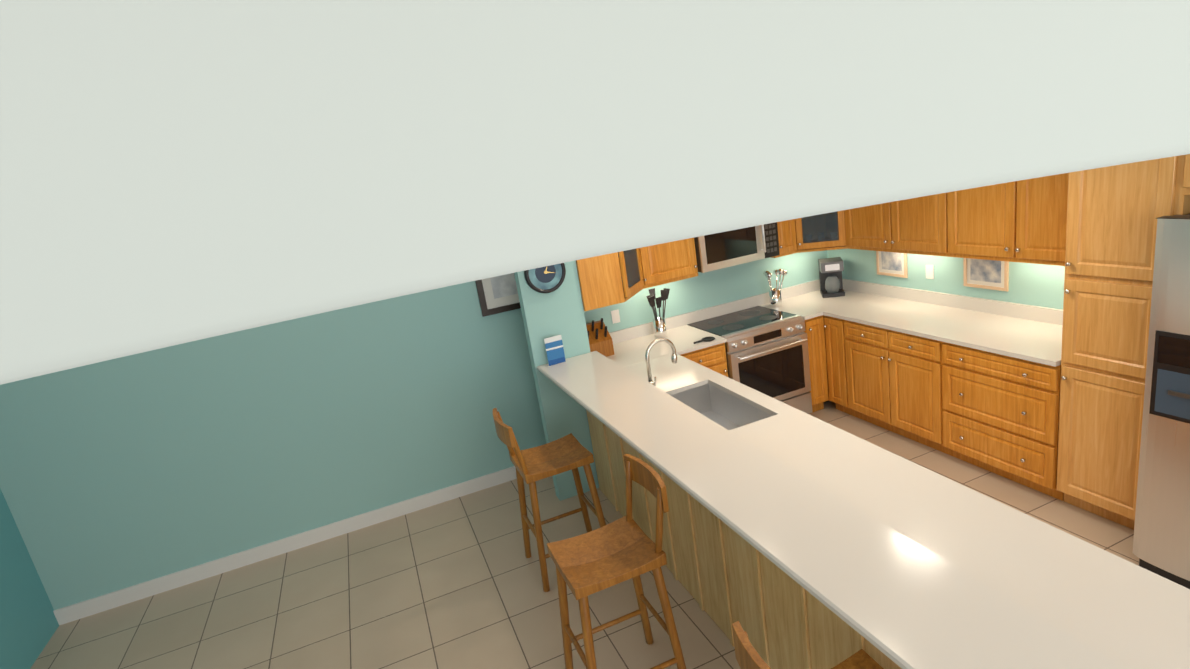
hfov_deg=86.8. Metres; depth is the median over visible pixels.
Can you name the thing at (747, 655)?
bar stool
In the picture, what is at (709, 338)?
spoon rest
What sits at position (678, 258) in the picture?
upper cabinet
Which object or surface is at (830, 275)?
coffee maker
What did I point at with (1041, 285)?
wall
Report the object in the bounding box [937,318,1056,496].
base cabinet
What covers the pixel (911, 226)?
upper cabinet
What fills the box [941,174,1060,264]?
upper cabinet
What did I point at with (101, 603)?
baseboard
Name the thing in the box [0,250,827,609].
wall
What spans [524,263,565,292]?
clock
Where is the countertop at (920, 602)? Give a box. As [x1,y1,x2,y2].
[537,351,1172,668]
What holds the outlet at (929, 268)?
attached to the wall at (1041, 285)
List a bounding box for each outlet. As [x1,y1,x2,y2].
[611,309,619,323]
[926,265,933,278]
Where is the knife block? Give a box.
[586,318,613,356]
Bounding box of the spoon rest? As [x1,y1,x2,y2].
[694,336,714,343]
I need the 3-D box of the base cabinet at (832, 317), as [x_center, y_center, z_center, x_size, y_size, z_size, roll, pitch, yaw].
[2.326,0.206,5.405,0.640,0.891,0.215,-14,16,-19]
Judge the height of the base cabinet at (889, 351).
0.891 m
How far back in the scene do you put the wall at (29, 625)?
3.88 m
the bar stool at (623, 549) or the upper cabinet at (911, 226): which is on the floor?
the bar stool at (623, 549)
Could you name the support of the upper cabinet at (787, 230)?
attached to the wall at (116, 474)
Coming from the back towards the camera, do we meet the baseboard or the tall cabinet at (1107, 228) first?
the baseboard
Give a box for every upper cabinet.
[576,252,624,310]
[617,245,660,301]
[657,238,697,284]
[777,219,796,256]
[793,210,844,252]
[845,194,944,255]
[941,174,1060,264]
[1169,154,1189,215]
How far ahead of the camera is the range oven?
5.18 m
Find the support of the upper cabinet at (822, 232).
attached to the kitchen
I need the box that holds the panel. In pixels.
[587,414,896,668]
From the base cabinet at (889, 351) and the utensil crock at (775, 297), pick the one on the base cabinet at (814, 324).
the utensil crock at (775, 297)
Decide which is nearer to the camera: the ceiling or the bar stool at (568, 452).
the ceiling
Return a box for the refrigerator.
[1132,214,1189,588]
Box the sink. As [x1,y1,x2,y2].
[677,382,768,425]
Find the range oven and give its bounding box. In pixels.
[687,306,811,413]
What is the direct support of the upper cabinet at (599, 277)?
attached to the wall at (559, 310)
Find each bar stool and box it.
[493,408,605,591]
[547,454,685,668]
[732,621,882,668]
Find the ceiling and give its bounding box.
[0,0,1189,384]
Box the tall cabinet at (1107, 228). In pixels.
[1053,157,1172,529]
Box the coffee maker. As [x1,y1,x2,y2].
[818,257,844,297]
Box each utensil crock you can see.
[646,288,669,337]
[763,269,786,306]
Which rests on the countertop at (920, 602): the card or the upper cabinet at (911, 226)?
the card
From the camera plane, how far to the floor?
3.87 m
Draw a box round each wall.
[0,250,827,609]
[0,488,58,668]
[514,260,598,500]
[827,249,1064,309]
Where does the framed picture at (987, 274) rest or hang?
attached to the wall at (1041, 285)
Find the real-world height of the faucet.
0.376 m
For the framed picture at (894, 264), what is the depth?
5.29 m
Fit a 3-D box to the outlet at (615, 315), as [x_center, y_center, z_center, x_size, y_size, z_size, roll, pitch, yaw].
[0.174,-0.151,5.289,0.070,0.110,0.006,-14,16,-19]
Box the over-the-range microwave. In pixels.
[694,222,779,272]
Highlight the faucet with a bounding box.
[641,334,680,381]
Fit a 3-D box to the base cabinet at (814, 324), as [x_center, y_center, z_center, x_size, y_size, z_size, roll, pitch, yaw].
[1.789,0.221,5.670,0.190,0.891,0.638,-14,16,-19]
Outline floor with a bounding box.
[30,401,1138,668]
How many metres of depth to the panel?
2.98 m
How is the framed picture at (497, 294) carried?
attached to the wall at (116, 474)
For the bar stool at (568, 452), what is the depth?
3.78 m
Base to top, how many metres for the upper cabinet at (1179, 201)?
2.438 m
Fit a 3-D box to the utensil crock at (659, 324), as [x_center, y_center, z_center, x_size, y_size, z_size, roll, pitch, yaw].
[0.548,-0.184,5.272,0.255,0.401,0.139,-14,16,-19]
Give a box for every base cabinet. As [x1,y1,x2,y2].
[637,326,727,373]
[761,302,828,411]
[821,298,900,411]
[841,298,1000,449]
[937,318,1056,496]
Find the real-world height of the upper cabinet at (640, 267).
1.017 m
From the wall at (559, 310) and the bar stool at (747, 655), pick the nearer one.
the bar stool at (747, 655)
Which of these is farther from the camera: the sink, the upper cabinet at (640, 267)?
the upper cabinet at (640, 267)
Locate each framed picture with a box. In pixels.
[475,273,520,316]
[876,251,907,277]
[963,258,1008,290]
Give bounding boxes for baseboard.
[53,466,516,624]
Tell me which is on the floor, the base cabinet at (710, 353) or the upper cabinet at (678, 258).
the base cabinet at (710, 353)
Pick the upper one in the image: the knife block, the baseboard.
the knife block
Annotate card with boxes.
[544,335,565,365]
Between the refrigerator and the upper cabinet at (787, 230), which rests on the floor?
the refrigerator

